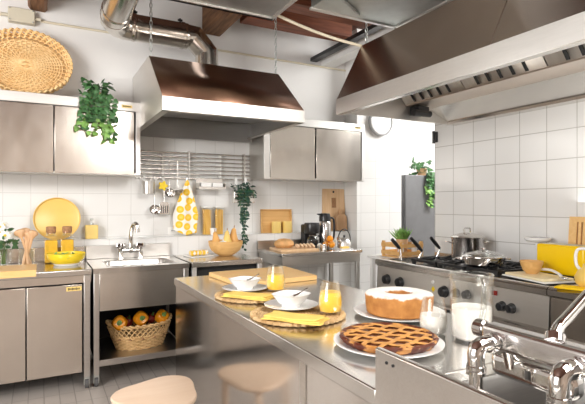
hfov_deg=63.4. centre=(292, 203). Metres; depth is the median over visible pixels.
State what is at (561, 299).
countertop
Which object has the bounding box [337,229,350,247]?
tea kettle
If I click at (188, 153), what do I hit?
pot rack
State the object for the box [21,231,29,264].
wooden spoon
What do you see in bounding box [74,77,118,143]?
trailing ivy
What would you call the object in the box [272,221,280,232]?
cup
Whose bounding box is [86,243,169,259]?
backsplash
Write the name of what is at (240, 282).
bowl
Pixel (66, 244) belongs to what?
jar
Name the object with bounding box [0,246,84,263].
backsplash
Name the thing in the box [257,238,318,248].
backsplash
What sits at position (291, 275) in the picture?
serving board
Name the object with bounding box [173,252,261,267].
countertop
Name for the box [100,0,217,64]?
pipe
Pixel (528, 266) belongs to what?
serving bowl
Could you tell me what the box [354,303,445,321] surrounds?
cake plate
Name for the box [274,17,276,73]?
chain
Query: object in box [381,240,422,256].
wooden crate
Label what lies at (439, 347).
plate
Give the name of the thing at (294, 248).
board
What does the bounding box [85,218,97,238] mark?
soap dispenser
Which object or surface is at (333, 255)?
steel table
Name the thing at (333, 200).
cutting board
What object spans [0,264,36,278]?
board
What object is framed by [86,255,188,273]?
countertop
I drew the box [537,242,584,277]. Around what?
toaster
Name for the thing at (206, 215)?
jar
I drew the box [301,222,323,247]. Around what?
coffee maker
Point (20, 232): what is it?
wooden spoon
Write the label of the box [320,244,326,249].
metal cup
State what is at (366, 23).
chain
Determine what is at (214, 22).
ceiling beam
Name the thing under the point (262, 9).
duct
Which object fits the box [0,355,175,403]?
floor
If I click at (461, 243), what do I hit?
stock pot
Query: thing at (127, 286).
sink
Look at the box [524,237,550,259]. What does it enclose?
cake stand
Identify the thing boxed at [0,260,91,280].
countertop
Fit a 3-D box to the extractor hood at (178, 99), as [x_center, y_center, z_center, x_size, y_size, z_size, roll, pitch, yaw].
[-0.707,-0.918,4.222,1.173,0.564,1.239,0,0,-28]
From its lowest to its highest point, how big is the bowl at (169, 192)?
0.090 m
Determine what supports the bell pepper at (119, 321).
in the wicker basket at (154, 337)
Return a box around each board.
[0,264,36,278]
[209,266,316,284]
[270,246,318,252]
[322,189,344,230]
[335,209,346,230]
[505,271,573,281]
[568,217,584,244]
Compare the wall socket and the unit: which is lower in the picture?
the unit
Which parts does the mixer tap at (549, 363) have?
control knob, lever stem, lever, spout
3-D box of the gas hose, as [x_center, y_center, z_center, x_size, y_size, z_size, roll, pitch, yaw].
[0.174,-1.453,3.809,0.908,0.312,0.053,0,0,-17]
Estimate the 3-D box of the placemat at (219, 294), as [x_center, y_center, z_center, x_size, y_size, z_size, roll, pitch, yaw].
[-0.202,0.482,2.514,0.419,0.020,0.419,0,0,-28]
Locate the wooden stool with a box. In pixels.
[110,375,196,403]
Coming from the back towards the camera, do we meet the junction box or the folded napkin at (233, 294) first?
the junction box
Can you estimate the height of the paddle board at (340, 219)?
0.250 m
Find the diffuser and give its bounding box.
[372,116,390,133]
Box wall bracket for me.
[432,131,437,143]
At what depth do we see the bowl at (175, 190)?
4.56 m
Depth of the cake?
1.98 m
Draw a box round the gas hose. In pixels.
[277,15,361,46]
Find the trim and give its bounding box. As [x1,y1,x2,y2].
[11,230,346,242]
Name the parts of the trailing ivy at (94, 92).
stem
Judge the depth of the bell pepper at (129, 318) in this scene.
3.95 m
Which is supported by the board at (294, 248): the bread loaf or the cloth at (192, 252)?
the bread loaf
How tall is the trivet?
0.146 m
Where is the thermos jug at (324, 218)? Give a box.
[317,213,334,246]
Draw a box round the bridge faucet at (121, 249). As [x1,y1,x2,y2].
[116,221,145,258]
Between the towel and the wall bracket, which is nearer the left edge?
the towel
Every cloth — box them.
[189,250,207,255]
[554,284,584,290]
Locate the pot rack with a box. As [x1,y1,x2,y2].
[135,150,249,180]
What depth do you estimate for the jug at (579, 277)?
2.73 m
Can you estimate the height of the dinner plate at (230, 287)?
0.019 m
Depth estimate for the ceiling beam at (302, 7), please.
4.48 m
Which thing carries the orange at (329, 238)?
on the orange at (331, 244)
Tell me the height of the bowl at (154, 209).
0.098 m
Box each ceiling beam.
[28,0,47,11]
[202,7,241,35]
[240,11,351,41]
[285,0,371,27]
[321,27,393,67]
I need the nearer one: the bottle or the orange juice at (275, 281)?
the orange juice at (275, 281)
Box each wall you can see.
[0,0,344,240]
[4,231,350,359]
[401,120,434,174]
[435,101,584,261]
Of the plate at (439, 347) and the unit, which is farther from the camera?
the unit
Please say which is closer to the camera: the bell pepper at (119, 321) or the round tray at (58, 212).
the bell pepper at (119, 321)
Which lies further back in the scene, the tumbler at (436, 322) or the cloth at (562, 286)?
the cloth at (562, 286)
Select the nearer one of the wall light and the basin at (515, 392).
the basin at (515, 392)
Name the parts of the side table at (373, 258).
leg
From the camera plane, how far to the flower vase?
3.72 m
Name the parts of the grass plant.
pot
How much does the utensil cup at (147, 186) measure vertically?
0.195 m
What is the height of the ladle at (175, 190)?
0.333 m
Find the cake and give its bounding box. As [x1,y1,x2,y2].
[365,286,433,319]
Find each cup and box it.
[140,173,157,193]
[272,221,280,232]
[282,221,291,232]
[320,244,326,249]
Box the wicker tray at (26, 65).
[0,27,72,93]
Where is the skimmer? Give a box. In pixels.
[149,176,160,214]
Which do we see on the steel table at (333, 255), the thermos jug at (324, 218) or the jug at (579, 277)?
the thermos jug at (324, 218)
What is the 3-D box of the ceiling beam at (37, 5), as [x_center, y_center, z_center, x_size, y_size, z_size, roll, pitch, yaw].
[-1.895,-1.843,3.517,0.150,0.335,1.390,0,0,-28]
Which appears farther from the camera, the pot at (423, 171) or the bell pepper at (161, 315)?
the pot at (423, 171)
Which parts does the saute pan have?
glass lid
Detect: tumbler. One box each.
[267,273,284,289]
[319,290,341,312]
[420,311,446,333]
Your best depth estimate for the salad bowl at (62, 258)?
3.71 m
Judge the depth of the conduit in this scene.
4.98 m
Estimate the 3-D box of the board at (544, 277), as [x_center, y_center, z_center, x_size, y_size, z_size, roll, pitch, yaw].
[1.596,0.468,3.083,0.230,0.014,0.340,0,0,-15]
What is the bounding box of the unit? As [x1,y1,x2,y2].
[173,252,261,337]
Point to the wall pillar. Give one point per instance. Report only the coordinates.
(373, 205)
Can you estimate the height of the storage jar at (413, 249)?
0.140 m
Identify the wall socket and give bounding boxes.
[168,227,177,234]
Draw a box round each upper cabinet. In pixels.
[0,89,140,176]
[249,119,363,182]
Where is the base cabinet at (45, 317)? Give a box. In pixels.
[0,246,91,387]
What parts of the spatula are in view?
blade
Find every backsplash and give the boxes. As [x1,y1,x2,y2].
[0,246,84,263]
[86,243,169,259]
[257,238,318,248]
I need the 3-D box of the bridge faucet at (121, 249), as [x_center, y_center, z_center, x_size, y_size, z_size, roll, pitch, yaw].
[-1.433,0.323,4.224,0.259,0.335,0.165,0,0,-28]
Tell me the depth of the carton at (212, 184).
4.72 m
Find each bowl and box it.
[47,251,85,265]
[149,205,160,214]
[165,188,174,197]
[174,189,183,192]
[208,239,242,255]
[229,276,260,289]
[272,290,310,307]
[520,259,543,273]
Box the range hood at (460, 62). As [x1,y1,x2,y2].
[336,0,584,125]
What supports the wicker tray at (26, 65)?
on the upper cabinet at (38, 136)
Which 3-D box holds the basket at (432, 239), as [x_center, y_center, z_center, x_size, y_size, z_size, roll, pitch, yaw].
[1.330,0.468,4.328,0.197,0.348,0.204,0,0,-28]
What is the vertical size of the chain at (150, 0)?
0.821 m
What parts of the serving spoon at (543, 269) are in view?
handle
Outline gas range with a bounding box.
[375,252,574,334]
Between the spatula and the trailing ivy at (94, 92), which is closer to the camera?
the trailing ivy at (94, 92)
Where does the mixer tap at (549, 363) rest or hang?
on the sink at (399, 379)
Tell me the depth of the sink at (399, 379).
1.17 m
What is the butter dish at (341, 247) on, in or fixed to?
on the steel table at (333, 255)
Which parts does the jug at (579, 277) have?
handle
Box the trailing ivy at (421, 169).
[409,156,434,207]
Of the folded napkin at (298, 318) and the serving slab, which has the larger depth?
the serving slab
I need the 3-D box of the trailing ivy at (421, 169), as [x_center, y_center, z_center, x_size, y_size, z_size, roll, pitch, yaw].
[1.748,-0.292,6.235,0.318,0.688,0.406,0,0,-28]
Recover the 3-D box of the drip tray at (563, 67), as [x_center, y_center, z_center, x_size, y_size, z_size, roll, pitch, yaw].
[1.977,-0.853,2.504,0.260,0.014,3.770,0,0,-28]
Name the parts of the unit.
leg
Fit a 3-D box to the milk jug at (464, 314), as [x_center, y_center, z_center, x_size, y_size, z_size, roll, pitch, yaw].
[0.652,0.368,1.689,0.160,0.243,0.195,0,0,-28]
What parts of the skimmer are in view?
handle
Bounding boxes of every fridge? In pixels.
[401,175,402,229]
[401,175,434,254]
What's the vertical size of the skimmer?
0.379 m
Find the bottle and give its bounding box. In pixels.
[85,225,97,238]
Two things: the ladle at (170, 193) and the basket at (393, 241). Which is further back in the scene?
the ladle at (170, 193)
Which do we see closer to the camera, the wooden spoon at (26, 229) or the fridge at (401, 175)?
the wooden spoon at (26, 229)
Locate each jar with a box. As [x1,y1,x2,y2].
[45,226,57,262]
[61,226,73,250]
[201,206,211,234]
[213,206,223,233]
[411,243,416,255]
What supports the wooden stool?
on the floor
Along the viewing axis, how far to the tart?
1.60 m
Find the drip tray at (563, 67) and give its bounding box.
[405,57,584,108]
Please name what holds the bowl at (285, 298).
on the dinner plate at (273, 304)
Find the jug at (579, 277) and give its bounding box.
[574,247,584,286]
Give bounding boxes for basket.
[105,313,171,350]
[391,238,411,262]
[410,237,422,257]
[430,237,453,259]
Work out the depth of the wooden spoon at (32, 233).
3.76 m
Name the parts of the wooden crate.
board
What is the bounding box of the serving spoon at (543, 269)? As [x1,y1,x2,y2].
[541,268,569,279]
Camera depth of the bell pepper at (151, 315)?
4.01 m
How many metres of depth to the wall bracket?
4.61 m
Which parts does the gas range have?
knob, knob, knob, knob, control panel, knob, burner, knob, knob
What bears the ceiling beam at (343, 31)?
attached to the ceiling
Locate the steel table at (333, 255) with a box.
[257,238,361,288]
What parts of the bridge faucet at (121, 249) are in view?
handle, spout, handle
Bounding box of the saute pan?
[455,247,510,266]
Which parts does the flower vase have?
stem, flower, flower, flower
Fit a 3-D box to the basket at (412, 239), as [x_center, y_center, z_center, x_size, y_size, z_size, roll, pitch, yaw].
[1.132,0.466,4.223,0.216,0.353,0.204,0,0,-28]
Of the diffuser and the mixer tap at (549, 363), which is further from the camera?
the diffuser
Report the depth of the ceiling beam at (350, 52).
5.08 m
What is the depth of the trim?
4.58 m
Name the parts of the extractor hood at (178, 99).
panel, panel, panel, panel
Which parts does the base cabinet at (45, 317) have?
door, rail, door, name plate, leg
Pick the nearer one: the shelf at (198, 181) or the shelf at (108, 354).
the shelf at (108, 354)
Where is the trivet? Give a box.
[159,176,167,190]
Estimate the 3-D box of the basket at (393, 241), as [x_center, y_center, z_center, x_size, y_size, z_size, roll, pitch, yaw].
[0.943,0.468,4.134,0.213,0.348,0.204,0,0,-28]
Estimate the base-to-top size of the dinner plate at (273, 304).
0.019 m
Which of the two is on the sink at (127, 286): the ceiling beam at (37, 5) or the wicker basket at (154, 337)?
the wicker basket at (154, 337)
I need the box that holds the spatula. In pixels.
[159,176,168,213]
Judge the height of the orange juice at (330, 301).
0.135 m
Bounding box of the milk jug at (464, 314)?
[449,272,493,341]
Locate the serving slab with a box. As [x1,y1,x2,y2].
[501,274,575,284]
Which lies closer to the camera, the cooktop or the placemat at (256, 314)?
the placemat at (256, 314)
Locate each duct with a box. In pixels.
[170,0,296,20]
[309,0,452,28]
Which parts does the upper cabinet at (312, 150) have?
post, door, rail, rail, door, post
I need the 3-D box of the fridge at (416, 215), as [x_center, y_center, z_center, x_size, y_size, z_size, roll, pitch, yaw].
[1.587,0.510,6.460,0.740,1.760,0.775,0,0,-28]
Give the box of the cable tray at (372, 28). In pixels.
[310,24,383,61]
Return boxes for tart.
[339,322,438,354]
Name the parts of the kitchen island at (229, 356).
panel, frame post, panel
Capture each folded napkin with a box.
[221,290,273,300]
[261,310,329,325]
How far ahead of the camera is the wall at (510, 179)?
3.86 m
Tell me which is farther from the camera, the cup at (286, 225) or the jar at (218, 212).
the cup at (286, 225)
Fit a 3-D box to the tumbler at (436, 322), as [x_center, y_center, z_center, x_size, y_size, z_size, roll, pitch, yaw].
[0.533,0.422,1.794,0.107,0.135,0.107,0,0,-28]
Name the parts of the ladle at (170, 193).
handle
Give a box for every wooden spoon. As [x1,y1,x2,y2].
[14,229,31,263]
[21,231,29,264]
[22,228,29,263]
[25,230,37,263]
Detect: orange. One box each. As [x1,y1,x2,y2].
[326,236,332,241]
[328,241,334,247]
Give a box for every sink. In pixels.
[86,243,188,386]
[375,347,584,403]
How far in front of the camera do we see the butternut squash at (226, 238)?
4.45 m
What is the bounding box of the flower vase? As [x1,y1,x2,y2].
[0,221,19,264]
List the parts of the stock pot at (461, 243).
pot, lid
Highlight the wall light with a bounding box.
[368,116,392,135]
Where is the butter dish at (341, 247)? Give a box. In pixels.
[336,246,352,249]
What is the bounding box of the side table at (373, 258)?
[367,254,393,288]
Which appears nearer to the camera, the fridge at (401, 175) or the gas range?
the gas range
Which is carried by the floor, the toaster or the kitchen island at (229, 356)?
the kitchen island at (229, 356)
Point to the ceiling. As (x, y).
(353, 27)
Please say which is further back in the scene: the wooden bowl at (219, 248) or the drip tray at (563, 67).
the wooden bowl at (219, 248)
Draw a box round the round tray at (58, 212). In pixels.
[33,197,80,239]
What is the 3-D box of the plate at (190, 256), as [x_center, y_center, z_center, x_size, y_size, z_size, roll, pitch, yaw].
[-0.881,0.484,4.434,0.220,0.009,0.200,0,0,-37]
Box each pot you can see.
[416,168,426,174]
[445,227,489,258]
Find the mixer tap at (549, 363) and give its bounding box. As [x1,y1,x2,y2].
[466,289,584,403]
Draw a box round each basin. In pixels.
[103,257,174,265]
[462,373,584,403]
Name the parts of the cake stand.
plate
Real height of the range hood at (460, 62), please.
0.586 m
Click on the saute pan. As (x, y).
(470, 259)
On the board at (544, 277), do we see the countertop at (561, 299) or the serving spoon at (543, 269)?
the serving spoon at (543, 269)
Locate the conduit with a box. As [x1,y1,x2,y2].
[41,20,345,70]
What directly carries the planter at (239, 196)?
hanging from the pot rack
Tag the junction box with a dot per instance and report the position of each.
(16, 15)
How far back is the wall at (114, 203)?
4.61 m
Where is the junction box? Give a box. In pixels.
[0,6,40,25]
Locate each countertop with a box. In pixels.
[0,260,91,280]
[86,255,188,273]
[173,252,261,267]
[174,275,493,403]
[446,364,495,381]
[547,284,584,344]
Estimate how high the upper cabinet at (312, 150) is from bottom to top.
0.637 m
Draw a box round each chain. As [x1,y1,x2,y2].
[149,0,152,55]
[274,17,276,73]
[365,23,367,43]
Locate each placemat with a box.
[214,288,286,303]
[250,304,345,326]
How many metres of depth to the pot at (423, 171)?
6.24 m
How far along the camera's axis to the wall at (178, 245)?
4.93 m
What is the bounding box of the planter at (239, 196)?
[230,177,256,250]
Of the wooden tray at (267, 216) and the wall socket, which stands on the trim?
the wooden tray at (267, 216)
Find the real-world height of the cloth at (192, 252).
0.048 m
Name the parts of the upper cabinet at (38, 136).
door, rail, rail, door, post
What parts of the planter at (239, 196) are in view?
planter, stem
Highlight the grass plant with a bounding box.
[389,227,412,251]
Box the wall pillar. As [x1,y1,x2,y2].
[345,29,400,290]
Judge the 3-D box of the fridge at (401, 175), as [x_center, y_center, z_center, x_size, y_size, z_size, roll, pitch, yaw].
[1.567,0.485,6.497,0.740,1.710,0.690,0,0,-28]
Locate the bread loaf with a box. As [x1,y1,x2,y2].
[274,238,293,247]
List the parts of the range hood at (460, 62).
panel, panel, panel, panel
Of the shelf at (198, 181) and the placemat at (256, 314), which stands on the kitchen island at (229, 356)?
the placemat at (256, 314)
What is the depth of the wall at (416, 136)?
7.36 m
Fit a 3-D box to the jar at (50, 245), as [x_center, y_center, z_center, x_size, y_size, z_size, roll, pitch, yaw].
[-2.006,0.339,3.939,0.108,0.302,0.108,0,0,-28]
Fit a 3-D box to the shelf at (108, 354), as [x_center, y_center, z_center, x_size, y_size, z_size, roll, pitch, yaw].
[-1.335,1.216,4.044,0.677,0.048,0.644,0,0,-28]
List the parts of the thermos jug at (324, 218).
lid, handle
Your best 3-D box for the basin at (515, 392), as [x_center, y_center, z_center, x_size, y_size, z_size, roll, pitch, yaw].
[0.821,0.629,1.087,0.542,0.282,0.722,0,0,-28]
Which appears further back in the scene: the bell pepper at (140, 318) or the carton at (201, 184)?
the carton at (201, 184)
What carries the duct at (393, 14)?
attached to the ceiling
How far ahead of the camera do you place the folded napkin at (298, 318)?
1.91 m
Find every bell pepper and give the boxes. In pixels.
[111,315,127,330]
[125,315,132,326]
[133,311,148,325]
[147,312,155,322]
[155,309,168,322]
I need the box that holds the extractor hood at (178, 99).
[133,56,304,142]
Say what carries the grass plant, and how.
on the wooden crate
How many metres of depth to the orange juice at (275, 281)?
2.54 m
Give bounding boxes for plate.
[183,255,212,257]
[222,283,266,291]
[264,299,317,310]
[333,332,444,357]
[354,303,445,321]
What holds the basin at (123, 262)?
in the sink at (127, 286)
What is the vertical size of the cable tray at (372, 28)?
0.040 m
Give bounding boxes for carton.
[200,183,210,186]
[211,183,222,186]
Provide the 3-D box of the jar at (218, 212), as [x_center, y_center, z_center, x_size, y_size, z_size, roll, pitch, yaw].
[-0.752,0.169,4.842,0.100,0.290,0.090,0,0,-28]
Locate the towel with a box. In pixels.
[173,176,197,234]
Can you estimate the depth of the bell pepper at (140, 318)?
3.88 m
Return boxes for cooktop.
[378,255,574,296]
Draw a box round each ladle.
[165,159,174,197]
[174,159,183,192]
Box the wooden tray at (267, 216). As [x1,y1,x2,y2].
[260,209,291,232]
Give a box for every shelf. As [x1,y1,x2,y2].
[99,331,175,366]
[196,176,225,189]
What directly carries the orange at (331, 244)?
in the fruit bowl
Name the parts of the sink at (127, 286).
panel, leg, panel, panel, panel, leg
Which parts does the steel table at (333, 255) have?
leg, leg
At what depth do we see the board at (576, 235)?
3.38 m
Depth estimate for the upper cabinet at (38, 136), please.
3.87 m

